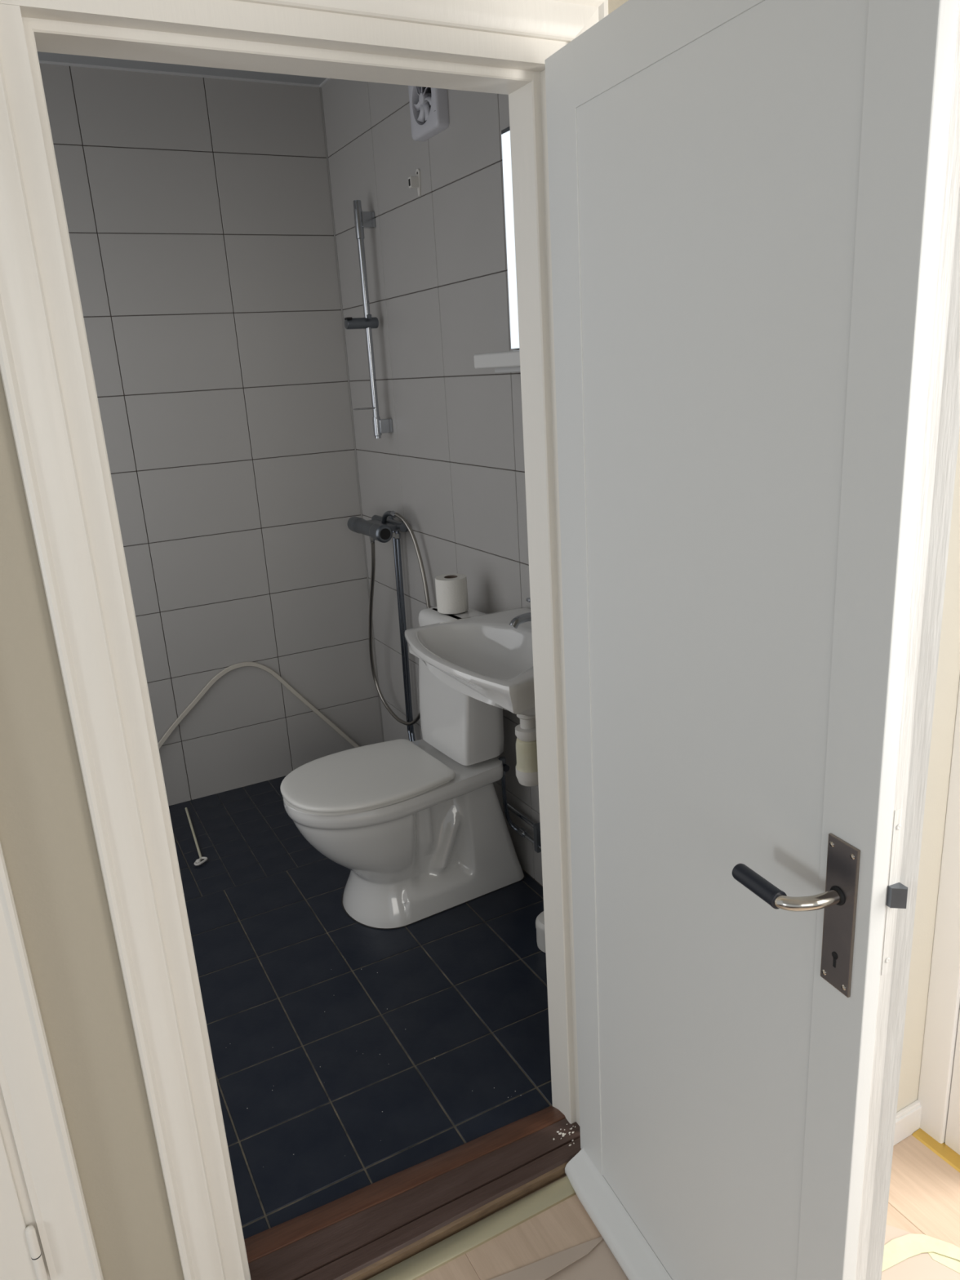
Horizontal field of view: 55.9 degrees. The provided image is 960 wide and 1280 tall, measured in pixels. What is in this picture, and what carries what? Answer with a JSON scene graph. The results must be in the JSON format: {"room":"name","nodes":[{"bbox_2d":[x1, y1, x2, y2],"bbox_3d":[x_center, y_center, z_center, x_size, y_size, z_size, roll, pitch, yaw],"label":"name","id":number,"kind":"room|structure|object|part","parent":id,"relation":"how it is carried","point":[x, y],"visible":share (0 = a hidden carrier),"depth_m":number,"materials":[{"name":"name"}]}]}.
{"room":"hallway","nodes":[
{"label":"hallway","id":0,"kind":"room"},
{"bbox_2d":[37,51,325,84],"bbox_3d":[-0.857,-1.550,1.927,1.900,0.050,2.035,-12,19,-26],"label":"ceiling","id":1,"kind":"structure","parent":0,"point":[46,56],"depth_m":2.83,"materials":[{"name":"grey paint"}]},
{"bbox_2d":[39,63,384,805],"bbox_3d":[-1.242,-0.564,3.111,1.900,2.552,0.104,-12,19,-26],"label":"wall","id":2,"kind":"structure","parent":0,"point":[199,214],"depth_m":3.18,"materials":[{"name":"tile"}]},
{"bbox_2d":[0,0,628,1279],"bbox_3d":[-0.291,-0.206,1.318,1.860,2.810,0.150,-12,19,-26],"label":"wall","id":3,"kind":"structure","parent":0,"point":[47,839],"depth_m":1.24,"materials":[{"name":"beige paint"}]},
{"bbox_2d":[0,1128,47,1279],"bbox_3d":[-0.813,0.267,1.049,0.310,2.000,0.017,-12,19,-26],"label":"door","id":4,"kind":"structure","parent":3,"relation":"in","point":[20,1254],"depth_m":1.29,"materials":[{"name":"white paint"}]},
{"bbox_2d":[0,840,103,1279],"bbox_3d":[-0.658,0.215,1.126,0.088,2.062,0.018,-12,19,-26],"label":"door frame","id":5,"kind":"structure","parent":3,"relation":"attached to","point":[33,1126],"depth_m":1.26,"materials":[{"name":"white paint"}]},
{"bbox_2d":[0,0,608,1279],"bbox_3d":[-0.166,0.116,1.433,0.866,2.018,0.118,-12,19,-26],"label":"door frame","id":6,"kind":"structure","parent":3,"relation":"attached to","point":[496,46],"depth_m":1.21,"materials":[{"name":"white paint"}]},
{"bbox_3d":[-0.495,0.202,1.212,0.060,2.018,0.016,-12,19,-26],"label":"casing","id":7,"kind":"part","parent":6,"relation":"part of","materials":[{"name":"white paint"}]},
{"bbox_3d":[-0.198,-0.808,1.108,0.866,0.060,0.016,-12,19,-26],"label":"casing","id":8,"kind":"part","parent":6,"relation":"part of","materials":[{"name":"white paint"}]},
{"bbox_3d":[0.212,0.052,1.567,0.060,2.018,0.016,-12,19,-26],"label":"casing","id":9,"kind":"part","parent":6,"relation":"part of","materials":[{"name":"white paint"}]},
{"bbox_2d":[544,0,959,1279],"bbox_3d":[0.263,0.199,1.228,0.126,1.916,0.699,-10,18,-21],"label":"door","id":10,"kind":"structure","parent":3,"relation":"in","point":[754,205],"depth_m":1.04,"materials":[{"name":"white paint"}]},
{"bbox_3d":[0.348,0.278,0.965,0.078,0.018,0.031,-1,17,7],"label":"lever","id":11,"kind":"part","parent":10,"relation":"part of","materials":[{"name":"silver metal"}]},
{"bbox_3d":[0.387,0.297,0.974,0.004,0.178,0.041,-10,18,-21],"label":"lock plate","id":12,"kind":"part","parent":10,"relation":"part of","materials":[{"name":"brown metal"}]},
{"bbox_2d":[168,775,552,1239],"bbox_3d":[-0.699,0.862,2.630,1.900,0.060,2.085,-12,19,-26],"label":"floor","id":13,"kind":"structure","parent":0,"point":[463,987],"depth_m":2.23,"materials":[{"name":"tile"}]},
{"bbox_2d":[185,807,207,866],"bbox_3d":[-0.995,0.678,3.168,0.045,0.015,0.456,-10,18,-19],"label":"rod","id":14,"kind":"object","parent":13,"relation":"on","point":[197,862],"visible":1,"depth_m":3.08,"materials":[{"name":"white metal"}]},
{"bbox_2d":[157,662,359,749],"bbox_3d":[-0.941,0.338,3.439,1.047,0.496,0.031,-12,19,-27],"label":"strip","id":15,"kind":"object","parent":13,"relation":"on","point":[264,668],"visible":0.73,"depth_m":3.42,"materials":[{"name":"beige plastic"}]},
{"bbox_2d":[280,606,525,929],"bbox_3d":[-0.237,0.367,2.627,0.686,0.834,0.386,-12,19,-26],"label":"toilet","id":16,"kind":"object","parent":13,"relation":"on","point":[420,828],"visible":0.97,"depth_m":2.59,"materials":[{"name":"white ceramic"}]},
{"bbox_3d":[-0.341,0.398,2.578,0.440,0.010,0.375,-12,19,-26],"label":"seat","id":17,"kind":"part","parent":16,"relation":"part of","materials":[{"name":"white plastic"}]},
{"bbox_3d":[-0.336,0.385,2.577,0.459,0.022,0.386,-12,19,-26],"label":"lid","id":18,"kind":"part","parent":16,"relation":"part of","materials":[{"name":"white plastic"}]},
{"bbox_2d":[435,573,468,613],"bbox_3d":[-0.082,-0.135,2.636,0.092,0.100,0.092,-12,19,-26],"label":"toilet roll","id":19,"kind":"object","parent":16,"relation":"on","point":[451,589],"visible":1,"depth_m":2.60,"materials":[{"name":"white paper"}]},
{"bbox_3d":[-0.056,-0.052,2.636,0.160,0.055,0.294,-12,19,-26],"label":"cistern lid","id":20,"kind":"part","parent":16,"relation":"part of","materials":[{"name":"white ceramic"}]},
{"bbox_2d":[535,911,545,952],"bbox_3d":[0.199,0.785,2.446,0.096,0.088,0.096,-12,19,-26],"label":"cup","id":21,"kind":"object","parent":13,"relation":"on","point":[540,922],"visible":0.26,"depth_m":2.42,"materials":[{"name":"white plastic"}]},
{"bbox_2d":[321,78,959,1112],"bbox_3d":[0.168,-0.570,2.431,0.220,2.810,2.396,-12,19,-26],"label":"wall","id":22,"kind":"structure","parent":0,"point":[451,464],"depth_m":2.68,"materials":[{"name":"tile"}]},
{"bbox_2d":[39,60,330,87],"bbox_3d":[-0.833,-1.512,1.895,1.700,0.006,1.930,-12,19,-26],"label":"trim","id":23,"kind":"structure","parent":22,"relation":"attached to","point":[326,80],"depth_m":2.88,"materials":[{"name":"grey wood"}]},
{"bbox_2d":[344,200,392,438],"bbox_3d":[-0.381,-1.040,2.975,0.130,0.740,0.076,-12,19,-26],"label":"shower rail","id":24,"kind":"object","parent":22,"relation":"attached to","point":[362,220],"visible":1,"depth_m":2.96,"materials":[{"name":"silver metal"}]},
{"bbox_2d":[347,511,431,742],"bbox_3d":[-0.297,0.012,3.240,0.140,0.960,0.542,-12,19,-26],"label":"shower mixer","id":25,"kind":"object","parent":22,"relation":"attached to","point":[381,529],"visible":0.81,"depth_m":3.22,"materials":[{"name":"silver metal"}]},
{"bbox_3d":[-0.318,-0.423,3.125,0.019,0.054,0.115,-11,18,-24],"label":"swivel arm","id":26,"kind":"part","parent":25,"relation":"part of","materials":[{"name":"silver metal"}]},
{"bbox_2d":[408,168,421,196],"bbox_3d":[-0.187,-1.309,2.587,0.031,0.072,0.024,-12,19,-26],"label":"wall hook","id":27,"kind":"object","parent":22,"relation":"attached to","point":[414,182],"visible":1,"depth_m":2.58,"materials":[{"name":"white plastic"}]},
{"bbox_3d":[-0.176,-1.311,2.593,0.005,0.071,0.023,-12,19,-26],"label":"hook plate","id":28,"kind":"part","parent":27,"relation":"part of","materials":[{"name":"white plastic"}]},
{"bbox_2d":[408,85,448,141],"bbox_3d":[-0.143,-1.452,2.429,0.038,0.170,0.170,-12,19,-26],"label":"fan","id":29,"kind":"object","parent":22,"relation":"attached to","point":[428,106],"visible":0.78,"depth_m":2.42,"materials":[{"name":"white plastic"}]},
{"bbox_3d":[-0.166,-1.451,2.454,0.015,0.020,0.046,-12,19,-26],"label":"blade","id":30,"kind":"part","parent":29,"relation":"part of","materials":[{"name":"grey plastic"}]},
{"bbox_3d":[-0.157,-1.423,2.447,0.015,0.040,0.042,-12,19,-26],"label":"blade","id":31,"kind":"part","parent":29,"relation":"part of","materials":[{"name":"grey plastic"}]},
{"bbox_3d":[-0.141,-1.419,2.423,0.026,0.048,0.011,4,18,24],"label":"blade","id":32,"kind":"part","parent":29,"relation":"part of","materials":[{"name":"grey plastic"}]},
{"bbox_3d":[-0.134,-1.433,2.400,0.015,0.034,0.041,-12,19,-26],"label":"blade","id":33,"kind":"part","parent":29,"relation":"part of","materials":[{"name":"grey plastic"}]},
{"bbox_2d":[404,607,538,786],"bbox_3d":[0.082,0.159,2.228,0.420,0.324,0.550,-12,19,-26],"label":"basin","id":34,"kind":"object","parent":22,"relation":"attached to","point":[483,658],"visible":0.66,"depth_m":2.25,"materials":[{"name":"white ceramic"}]},
{"bbox_3d":[0.077,0.074,2.202,0.419,0.146,0.550,-12,19,-26],"label":"bowl","id":35,"kind":"part","parent":34,"relation":"part of","materials":[{"name":"white ceramic"}]},
{"bbox_2d":[508,597,531,629],"bbox_3d":[0.121,-0.063,2.254,0.126,0.082,0.066,-12,19,-26],"label":"tap","id":36,"kind":"object","parent":34,"relation":"on","point":[516,621],"visible":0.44,"depth_m":2.22,"materials":[{"name":"silver metal"}]},
{"bbox_3d":[0.115,-0.050,2.241,0.098,0.034,0.022,-13,19,-29],"label":"spout","id":37,"kind":"part","parent":36,"relation":"part of","materials":[{"name":"silver metal"}]},
{"bbox_2d":[515,737,537,773],"bbox_3d":[0.117,0.266,2.155,0.068,0.080,0.068,-12,19,-26],"label":"trap","id":38,"kind":"object","parent":34,"relation":"on","point":[526,748],"depth_m":2.13,"materials":[{"name":"plastic"}]},
{"bbox_2d":[473,350,519,373],"bbox_3d":[0.143,-0.652,2.105,0.120,0.048,0.451,-12,19,-26],"label":"wall shelf","id":39,"kind":"object","parent":22,"relation":"attached to","point":[508,361],"visible":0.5,"depth_m":2.18,"materials":[{"name":"white ceramic"}]},
{"bbox_2d":[501,126,519,349],"bbox_3d":[0.171,-0.928,2.045,0.020,0.497,0.428,-12,19,-26],"label":"mirror","id":40,"kind":"object","parent":22,"relation":"attached to","point":[505,133],"visible":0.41,"depth_m":2.20,"materials":[{"name":"grey mirror"}]},
{"bbox_2d":[501,774,541,853],"bbox_3d":[0.200,0.533,2.567,0.063,0.210,0.545,-13,19,-30],"label":"pipes","id":41,"kind":"object","parent":22,"relation":"attached to","point":[536,841],"visible":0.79,"depth_m":2.70,"materials":[{"name":"silver metal"}]},
{"bbox_2d":[498,756,509,775],"bbox_3d":[0.070,0.374,2.671,0.022,0.055,0.036,-12,19,-26],"label":"valve","id":42,"kind":"object","parent":41,"relation":"attached to","point":[506,767],"visible":0.73,"depth_m":2.66,"materials":[{"name":"silver metal"}]},
{"bbox_3d":[0.072,0.375,2.666,0.021,0.021,0.025,-12,19,-26],"label":"valve knob","id":43,"kind":"part","parent":42,"relation":"part of","materials":[{"name":"black"}]},
{"bbox_2d":[893,1099,921,1145],"bbox_3d":[0.812,0.971,1.786,0.172,0.066,0.012,-12,19,-26],"label":"baseboard","id":44,"kind":"structure","parent":22,"relation":"attached to","point":[908,1120],"depth_m":1.80,"materials":[{"name":"white paint"}]},
{"bbox_2d":[416,1133,959,1279],"bbox_3d":[0.292,1.707,-0.356,6.100,0.048,4.110,-12,19,-26],"label":"floor","id":45,"kind":"structure","parent":0,"point":[924,1192],"depth_m":1.66,"materials":[{"name":"brown wood"}]},
{"bbox_2d":[244,1105,581,1279],"bbox_3d":[-0.110,1.060,1.727,0.688,0.035,0.184,-12,19,-26],"label":"threshold","id":46,"kind":"object","parent":45,"relation":"on","point":[362,1233],"visible":0.97,"depth_m":1.69,"materials":[{"name":"brown wood"}]},
{"bbox_2d":[367,1175,576,1279],"bbox_3d":[-0.075,1.102,1.621,0.720,0.014,0.035,-12,19,-26],"label":"transition strip","id":47,"kind":"object","parent":45,"relation":"on","point":[449,1249],"visible":0.8,"depth_m":1.65,"materials":[{"name":"beige wood"}]},
{"bbox_2d":[489,1224,959,1279],"bbox_3d":[0.338,1.303,0.872,1.710,0.012,1.740,-12,19,-26],"label":"rug","id":48,"kind":"object","parent":45,"relation":"on","point":[593,1260],"visible":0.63,"depth_m":1.58,"materials":[{"name":"beige fabric"}]},
{"bbox_2d":[881,1233,959,1271],"bbox_3d":[0.747,1.073,1.561,0.226,0.002,0.093,-6,17,-10],"label":"stripe","id":49,"kind":"object","parent":48,"relation":"on","point":[900,1249],"visible":0.84,"depth_m":1.58,"materials":[{"name":"fabric"}]},
{"bbox_2d":[927,1252,959,1273],"bbox_3d":[0.873,1.081,1.515,0.248,0.001,0.042,11,22,40],"label":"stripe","id":50,"kind":"object","parent":48,"relation":"on","point":[953,1264],"visible":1,"depth_m":1.56,"materials":[{"name":"fabric"}]},
{"bbox_2d":[911,1128,959,1172],"bbox_3d":[1.069,1.077,1.484,0.034,0.005,0.791,-12,19,-26],"label":"floor strip","id":51,"kind":"object","parent":45,"relation":"on","point":[943,1151],"visible":1,"depth_m":1.77,"materials":[{"name":"gold metal"}]},
{"bbox_3d":[1.770,0.106,-0.136,0.115,2.810,3.810,-12,19,-26],"label":"wall","id":52,"kind":"structure","parent":0,"visible":0},
{"bbox_2d":[917,680,959,1155],"bbox_3d":[0.872,-0.053,1.442,0.024,2.211,0.190,-12,19,-26],"label":"door frame","id":53,"kind":"structure","parent":52,"relation":"attached to","point":[943,1009],"depth_m":1.71,"materials":[{"name":"white paint"}]}
]}

